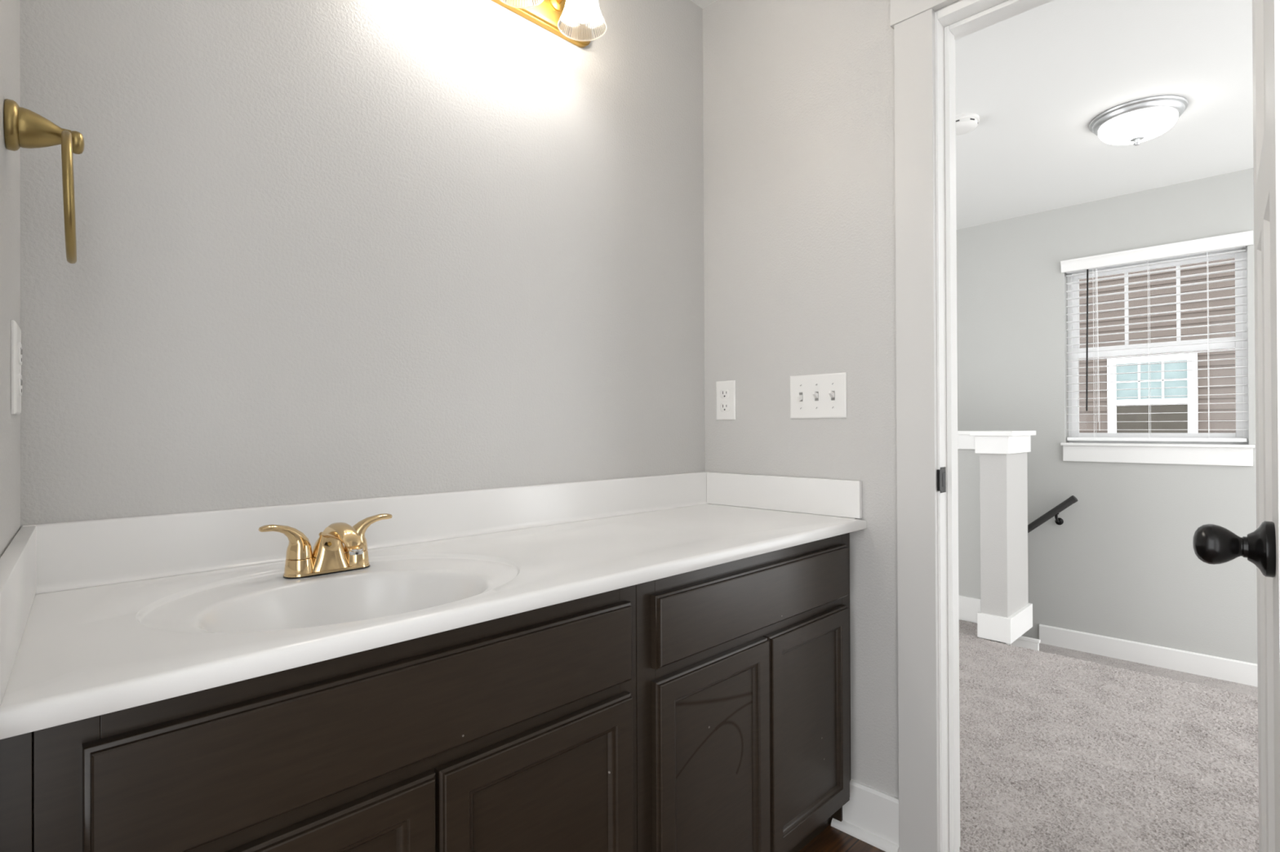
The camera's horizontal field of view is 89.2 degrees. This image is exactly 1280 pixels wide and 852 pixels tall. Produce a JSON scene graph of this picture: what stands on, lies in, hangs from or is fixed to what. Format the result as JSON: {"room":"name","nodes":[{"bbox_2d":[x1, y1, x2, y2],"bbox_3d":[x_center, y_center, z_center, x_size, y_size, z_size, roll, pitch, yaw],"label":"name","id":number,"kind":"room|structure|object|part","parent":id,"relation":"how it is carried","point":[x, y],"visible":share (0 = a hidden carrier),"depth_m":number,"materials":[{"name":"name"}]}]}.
{"room":"bathroom","nodes":[
{"label":"bathroom","id":0,"kind":"room"},
{"bbox_2d":[0,0,20,558],"bbox_3d":[-0.696,-0.127,0.632,0.100,2.266,0.620,0,0,-40],"label":"wall","id":1,"kind":"structure","parent":0,"point":[10,160],"depth_m":0.77,"materials":[{"name":"grey paint"}]},
{"bbox_2d":[10,320,22,415],"bbox_3d":[-0.781,-0.071,0.815,0.008,0.114,0.070,0,0,-40],"label":"wall outlet","id":2,"kind":"object","parent":1,"relation":"attached to","point":[15,331],"visible":1,"depth_m":0.79,"materials":[{"name":"white plastic"}]},
{"bbox_2d":[18,342,22,365],"bbox_3d":[-0.780,-0.091,0.817,0.003,0.027,0.034,0,0,-40],"label":"receptacle","id":3,"kind":"object","parent":2,"relation":"attached to","point":[20,343],"depth_m":0.81,"materials":[{"name":"grey plastic"}]},
{"bbox_2d":[18,373,22,395],"bbox_3d":[-0.780,-0.052,0.816,0.003,0.027,0.034,0,0,-40],"label":"receptacle","id":4,"kind":"object","parent":2,"relation":"attached to","point":[20,375],"depth_m":0.81,"materials":[{"name":"grey plastic"}]},
{"bbox_2d":[3,98,84,263],"bbox_3d":[-0.695,-0.283,0.759,0.152,0.176,0.070,0,0,45],"label":"towel ring","id":5,"kind":"object","parent":1,"relation":"attached to","point":[24,127],"visible":1,"depth_m":0.74,"materials":[{"name":"gold metal"}]},
{"bbox_3d":[-0.698,-0.344,0.762,0.044,0.044,0.047,0,0,45],"label":"post","id":6,"kind":"part","parent":5,"relation":"part of","materials":[{"name":"gold metal"}]},
{"bbox_3d":[-0.676,-0.340,0.779,0.026,0.026,0.014,0,0,45],"label":"knob","id":7,"kind":"part","parent":5,"relation":"part of","materials":[{"name":"gold metal"}]},
{"bbox_2d":[19,0,705,528],"bbox_3d":[-0.421,-0.126,1.411,0.100,2.266,1.860,0,0,45],"label":"wall","id":8,"kind":"structure","parent":0,"point":[326,250],"depth_m":1.22,"materials":[{"name":"grey paint"}]},
{"bbox_2d":[22,471,708,594],"bbox_3d":[-0.321,0.184,1.417,0.025,0.094,1.488,0,0,45],"label":"backsplash","id":9,"kind":"structure","parent":8,"relation":"attached to","point":[79,554],"depth_m":1.14,"materials":[{"name":"stone"}]},
{"bbox_2d":[491,0,606,47],"bbox_3d":[-0.273,-0.986,1.372,0.173,0.166,0.574,0,0,45],"label":"vanity light","id":10,"kind":"object","parent":8,"relation":"attached to","point":[578,22],"visible":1,"depth_m":1.50,"materials":[{"name":"gold metal"}]},
{"bbox_3d":[-0.251,-0.964,1.349,0.108,0.118,0.108,0,0,45],"label":"lamp shade","id":11,"kind":"part","parent":10,"relation":"part of","materials":[{"name":"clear glass"}]},
{"bbox_3d":[-0.163,-1.027,1.501,0.103,0.085,0.040,0,0,45],"label":"lamp arm","id":12,"kind":"part","parent":10,"relation":"part of","materials":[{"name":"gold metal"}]},
{"bbox_3d":[-0.131,-0.957,1.470,0.058,0.080,0.058,0,0,45],"label":"light bulb","id":13,"kind":"part","parent":10,"relation":"part of","materials":[{"name":"white glass"}]},
{"bbox_3d":[-0.131,-0.964,1.470,0.108,0.118,0.108,0,0,45],"label":"lamp shade","id":14,"kind":"part","parent":10,"relation":"part of","materials":[{"name":"clear glass"}]},
{"bbox_2d":[702,0,961,798],"bbox_3d":[0.923,-0.132,1.305,1.950,2.266,0.110,0,0,45],"label":"wall","id":15,"kind":"structure","parent":0,"point":[798,95],"depth_m":1.69,"materials":[{"name":"grey paint"}]},
{"bbox_2d":[715,380,736,420],"bbox_3d":[0.249,-0.075,1.895,0.070,0.114,0.008,0,0,45],"label":"wall outlet","id":16,"kind":"object","parent":15,"relation":"attached to","point":[725,390],"visible":1,"depth_m":1.89,"materials":[{"name":"white plastic"}]},
{"bbox_2d":[720,388,729,398],"bbox_3d":[0.248,-0.094,1.894,0.034,0.027,0.003,0,0,45],"label":"receptacle","id":17,"kind":"object","parent":16,"relation":"attached to","point":[724,393],"depth_m":1.89,"materials":[{"name":"grey plastic"}]},
{"bbox_2d":[720,402,729,412],"bbox_3d":[0.248,-0.055,1.893,0.034,0.027,0.003,0,0,45],"label":"receptacle","id":18,"kind":"object","parent":16,"relation":"attached to","point":[724,406],"depth_m":1.89,"materials":[{"name":"grey plastic"}]},
{"bbox_2d":[790,372,846,418],"bbox_3d":[0.454,-0.077,1.680,0.162,0.114,0.022,0,0,45],"label":"light switch","id":19,"kind":"object","parent":15,"relation":"attached to","point":[819,396],"visible":1,"depth_m":1.68,"materials":[{"name":"white plastic"}]},
{"bbox_2d":[831,778,898,851],"bbox_3d":[0.539,0.943,1.590,0.192,0.122,0.030,0,0,45],"label":"baseboard","id":20,"kind":"structure","parent":15,"relation":"attached to","point":[870,815],"depth_m":1.57,"materials":[{"name":"white paint"}]},
{"bbox_2d":[889,0,1053,851],"bbox_3d":[0.915,-0.029,1.301,0.776,2.061,0.132,0,0,45],"label":"door frame","id":21,"kind":"structure","parent":15,"relation":"attached to","point":[917,454],"depth_m":1.49,"materials":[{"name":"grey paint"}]},
{"bbox_3d":[0.686,0.123,1.478,0.007,0.058,0.036,0,0,45],"label":"strike plate","id":22,"kind":"part","parent":21,"relation":"part of","materials":[{"name":"grey metal"}]},
{"bbox_2d":[1192,0,1279,851],"bbox_3d":[0.872,0.033,0.882,0.176,1.909,0.567,0,0,42],"label":"door","id":23,"kind":"structure","parent":15,"relation":"in","point":[1213,544],"depth_m":0.86,"materials":[{"name":"white paint"}]},
{"bbox_3d":[0.687,0.141,0.770,0.049,0.048,0.048,0,0,42],"label":"knob","id":24,"kind":"part","parent":23,"relation":"part of","materials":[{"name":"black metal"}]},
{"bbox_3d":[0.869,-0.597,0.884,0.035,0.430,0.344,0,0,42],"label":"panel","id":25,"kind":"part","parent":23,"relation":"part of","materials":[{"name":"white wood"}]},
{"bbox_3d":[0.939,0.261,0.955,0.035,1.078,0.144,0,0,42],"label":"panel","id":26,"kind":"part","parent":23,"relation":"part of","materials":[{"name":"white wood"}]},
{"bbox_3d":[0.806,0.261,0.806,0.035,1.078,0.144,0,0,42],"label":"panel","id":27,"kind":"part","parent":23,"relation":"part of","materials":[{"name":"white wood"}]},
{"bbox_2d":[798,637,1005,851],"bbox_3d":[0.251,1.114,1.401,4.050,0.220,4.795,0,0,45],"label":"floor","id":28,"kind":"structure","parent":0,"point":[831,839],"depth_m":1.56,"materials":[{"name":"brown wood"}]},
{"bbox_2d":[0,585,636,851],"bbox_3d":[-0.433,0.630,0.973,0.484,0.751,0.768,0,0,45],"label":"base cabinet","id":29,"kind":"object","parent":28,"relation":"on","point":[517,732],"visible":0.59,"depth_m":0.77,"materials":[{"name":"brown wood"}]},
{"bbox_3d":[-0.378,0.671,0.700,0.020,0.466,0.338,0,0,45],"label":"cabinet door","id":30,"kind":"part","parent":29,"relation":"part of","materials":[{"name":"brown wood"}]},
{"bbox_3d":[-0.380,0.671,0.703,0.006,0.368,0.240,0,0,45],"label":"panel","id":31,"kind":"part","parent":29,"relation":"part of","materials":[{"name":"brown wood"}]},
{"bbox_2d":[0,471,866,739],"bbox_3d":[-0.165,0.247,1.231,0.509,0.222,1.531,0,0,45],"label":"countertop","id":32,"kind":"structure","parent":29,"relation":"on","point":[99,617],"depth_m":1.00,"materials":[{"name":"stone"}]},
{"bbox_2d":[258,513,392,578],"bbox_3d":[-0.504,0.194,1.046,0.162,0.086,0.163,0,0,-5],"label":"faucet","id":33,"kind":"object","parent":32,"relation":"on","point":[328,555],"visible":1,"depth_m":1.03,"materials":[{"name":"gold metal"}]},
{"bbox_3d":[-0.556,0.180,1.018,0.038,0.057,0.078,0,0,45],"label":"lever handle","id":34,"kind":"part","parent":33,"relation":"part of","materials":[{"name":"gold metal"}]},
{"bbox_3d":[-0.541,0.221,1.032,0.042,0.023,0.042,0,0,45],"label":"handle","id":35,"kind":"part","parent":33,"relation":"part of","materials":[{"name":"gold metal"}]},
{"bbox_3d":[-0.510,0.234,1.063,0.044,0.004,0.132,0,0,45],"label":"plate","id":36,"kind":"part","parent":33,"relation":"part of","materials":[{"name":"gold metal"}]},
{"bbox_3d":[-0.473,0.193,1.026,0.144,0.080,0.073,0,0,45],"label":"spout","id":37,"kind":"part","parent":33,"relation":"part of","materials":[{"name":"gold metal"}]},
{"bbox_3d":[-0.479,0.221,1.094,0.042,0.023,0.042,0,0,45],"label":"handle","id":38,"kind":"part","parent":33,"relation":"part of","materials":[{"name":"gold metal"}]},
{"bbox_3d":[-0.465,0.180,1.109,0.038,0.057,0.078,0,0,45],"label":"lever handle","id":39,"kind":"part","parent":33,"relation":"part of","materials":[{"name":"gold metal"}]},
{"bbox_2d":[183,568,496,633],"bbox_3d":[-0.392,0.295,0.901,0.323,0.126,0.397,0,0,45],"label":"basin","id":40,"kind":"object","parent":32,"relation":"in","point":[348,601],"depth_m":0.99,"materials":[{"name":"white ceramic"}]},
{"bbox_3d":[-0.135,0.671,0.944,0.020,0.466,0.340,0,0,45],"label":"cabinet door","id":41,"kind":"part","parent":29,"relation":"part of","materials":[{"name":"brown wood"}]},
{"bbox_3d":[-0.137,0.671,0.946,0.006,0.368,0.240,0,0,45],"label":"panel","id":42,"kind":"part","parent":29,"relation":"part of","materials":[{"name":"brown wood"}]},
{"bbox_2d":[635,533,850,851],"bbox_3d":[0.104,0.630,1.511,0.484,0.751,0.749,0,0,45],"label":"base cabinet","id":43,"kind":"object","parent":28,"relation":"on","point":[743,666],"visible":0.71,"depth_m":1.29,"materials":[{"name":"brown wood"}]},
{"bbox_3d":[0.145,0.671,1.223,0.020,0.466,0.334,0,0,45],"label":"cabinet door","id":44,"kind":"part","parent":43,"relation":"part of","materials":[{"name":"brown wood"}]},
{"bbox_3d":[0.142,0.671,1.226,0.006,0.368,0.234,0,0,45],"label":"panel","id":45,"kind":"part","parent":43,"relation":"part of","materials":[{"name":"brown wood"}]},
{"bbox_3d":[0.264,0.352,1.345,0.020,0.126,0.674,0,0,45],"label":"drawer","id":46,"kind":"part","parent":43,"relation":"part of","materials":[{"name":"brown wood"}]},
{"bbox_3d":[0.385,0.671,1.464,0.020,0.466,0.336,0,0,45],"label":"cabinet door","id":47,"kind":"part","parent":43,"relation":"part of","materials":[{"name":"brown wood"}]},
{"bbox_3d":[0.382,0.671,1.466,0.006,0.368,0.236,0,0,45],"label":"panel","id":48,"kind":"part","parent":43,"relation":"part of","materials":[{"name":"brown wood"}]},
{"bbox_2d":[969,431,1035,644],"bbox_3d":[1.774,0.514,3.163,0.182,0.980,0.398,0,0,45],"label":"newel post","id":49,"kind":"object","parent":28,"relation":"on","point":[1005,615],"visible":1,"depth_m":3.06,"materials":[{"name":"grey paint"}]},
{"bbox_3d":[1.782,0.946,3.166,0.144,0.116,0.364,0,0,45],"label":"post","id":50,"kind":"part","parent":49,"relation":"part of","materials":[{"name":"white paint"}]},
{"bbox_2d":[959,620,1258,851],"bbox_3d":[1.698,1.002,1.930,2.753,0.019,1.975,0,0,45],"label":"carpet","id":51,"kind":"object","parent":28,"relation":"on","point":[1059,753],"visible":0.48,"depth_m":1.96,"materials":[{"name":"beige carpet"}]},
{"bbox_2d":[957,448,980,623],"bbox_3d":[1.190,1.629,3.925,1.805,3.161,0.103,0,0,45],"label":"wall","id":52,"kind":"structure","parent":0,"point":[968,461],"depth_m":3.35,"materials":[{"name":"grey paint"}]},
{"bbox_2d":[957,431,974,449],"bbox_3d":[1.178,0.077,3.937,1.790,0.094,0.145,0,0,45],"label":"trim","id":53,"kind":"structure","parent":52,"relation":"attached to","point":[965,441],"depth_m":3.34,"materials":[{"name":"white paint"}]},
{"bbox_2d":[958,595,980,623],"bbox_3d":[1.141,0.948,3.892,1.790,0.125,0.013,0,0,45],"label":"baseboard","id":54,"kind":"structure","parent":52,"relation":"attached to","point":[969,607],"depth_m":3.33,"materials":[{"name":"white paint"}]},
{"bbox_2d":[1005,635,1040,651],"bbox_3d":[1.916,1.171,3.290,0.195,0.215,0.024,0,0,45],"label":"trim","id":55,"kind":"structure","parent":52,"relation":"attached to","point":[1026,642],"depth_m":3.25,"materials":[{"name":"white paint"}]},
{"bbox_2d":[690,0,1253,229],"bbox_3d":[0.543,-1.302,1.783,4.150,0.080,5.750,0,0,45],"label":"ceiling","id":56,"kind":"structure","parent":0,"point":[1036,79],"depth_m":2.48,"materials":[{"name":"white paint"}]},
{"bbox_2d":[955,112,979,135],"bbox_3d":[1.329,-1.240,2.680,0.130,0.043,0.130,0,0,45],"label":"smoke detector","id":57,"kind":"object","parent":56,"relation":"attached to","point":[966,123],"visible":0.67,"depth_m":2.63,"materials":[{"name":"white plastic"}]},
{"bbox_2d":[1088,94,1188,146],"bbox_3d":[2.020,-1.203,2.640,0.320,0.124,0.320,0,0,45],"label":"ceiling light","id":58,"kind":"object","parent":56,"relation":"attached to","point":[1135,122],"visible":1,"depth_m":2.56,"materials":[{"name":"white glass"}]},
{"bbox_2d":[956,168,1257,664],"bbox_3d":[2.570,0.970,3.724,4.050,4.466,0.140,0,0,45],"label":"wall","id":59,"kind":"structure","parent":0,"point":[1122,562],"depth_m":3.63,"materials":[{"name":"grey paint"}]},
{"bbox_2d":[1027,495,1078,533],"bbox_3d":[2.084,0.863,4.047,1.104,0.938,0.090,0,0,45],"label":"handrail","id":60,"kind":"object","parent":59,"relation":"attached to","point":[1072,500],"visible":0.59,"depth_m":3.72,"materials":[{"name":"grey"}]},
{"bbox_2d":[1039,624,1257,687],"bbox_3d":[3.153,1.218,3.034,2.253,0.108,0.014,0,0,45],"label":"baseboard","id":61,"kind":"structure","parent":59,"relation":"attached to","point":[1201,664],"depth_m":3.45,"materials":[{"name":"white paint"}]},
{"bbox_2d":[1060,245,1254,466],"bbox_3d":[2.758,-0.355,3.504,0.811,1.109,0.165,0,0,45],"label":"window","id":62,"kind":"structure","parent":59,"relation":"in","point":[1201,453],"depth_m":3.47,"materials":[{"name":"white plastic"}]},
{"bbox_2d":[1060,230,1253,442],"bbox_3d":[2.737,-0.434,3.479,0.805,1.033,0.094,0,0,45],"label":"window blind","id":63,"kind":"object","parent":62,"relation":"attached to","point":[1237,241],"visible":1,"depth_m":3.46,"materials":[{"name":"white paint"}]},
{"bbox_3d":[2.571,-0.406,3.673,0.002,0.965,0.054,0,0,45],"label":"ladder cord","id":64,"kind":"part","parent":63,"relation":"part of","materials":[{"name":"white fabric"}]},
{"bbox_3d":[2.564,-0.431,3.637,0.013,0.915,0.005,0,0,45],"label":"lift cord","id":65,"kind":"part","parent":63,"relation":"part of","materials":[{"name":"white fabric"}]},
{"bbox_3d":[2.745,-0.407,3.500,0.002,0.965,0.054,0,0,45],"label":"ladder cord","id":66,"kind":"part","parent":63,"relation":"part of","materials":[{"name":"white fabric"}]},
{"bbox_3d":[2.749,0.072,3.495,0.761,0.020,0.046,0,0,45],"label":"rail","id":67,"kind":"part","parent":63,"relation":"part of","materials":[{"name":"white"}]},
{"bbox_3d":[2.914,-0.409,3.330,0.002,0.965,0.054,0,0,45],"label":"ladder cord","id":68,"kind":"part","parent":63,"relation":"part of","materials":[{"name":"white fabric"}]},
{"bbox_3d":[2.741,0.102,3.482,0.811,0.015,0.110,0,0,45],"label":"sill","id":69,"kind":"part","parent":62,"relation":"part of","materials":[{"name":"white paint"}]},
{"bbox_3d":[2.802,-0.642,3.554,0.733,0.495,0.022,0,0,45],"label":"sash","id":70,"kind":"part","parent":62,"relation":"part of","materials":[{"name":"white plastic"}]},
{"bbox_3d":[2.786,-0.187,3.535,0.733,0.529,0.024,0,0,45],"label":"sash","id":71,"kind":"part","parent":62,"relation":"part of","materials":[{"name":"white plastic"}]},
{"bbox_2d":[1039,643,1257,697],"bbox_3d":[2.346,1.825,3.089,3.480,1.100,1.075,0,0,45],"label":"floor","id":72,"kind":"structure","parent":0,"point":[1235,687],"depth_m":3.39,"materials":[{"name":"beige carpet"}]},
{"label":"outside","id":73,"kind":"structure","parent":0,"visible":0},
{"bbox_2d":[1078,257,1235,432],"bbox_3d":[5.552,0.047,6.611,5.800,6.708,0.240,0,0,45],"label":"house","id":74,"kind":"structure","parent":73,"point":[1190,420],"depth_m":6.67,"materials":[{"name":"brown"}]},
{"bbox_3d":[5.302,-0.471,6.737,0.584,0.381,0.010,0,0,45],"label":"pane","id":75,"kind":"part","parent":74,"relation":"part of","materials":[{"name":"clear glass"}]},
{"bbox_3d":[5.296,-0.253,6.729,0.584,0.054,0.035,0,0,45],"label":"meeting rail","id":76,"kind":"part","parent":74,"relation":"part of","materials":[{"name":"white plastic"}]},
{"bbox_3d":[5.305,0.236,6.734,0.584,0.924,0.010,0,0,45],"label":"pane","id":77,"kind":"part","parent":74,"relation":"part of","materials":[{"name":"clear glass"}]}
]}

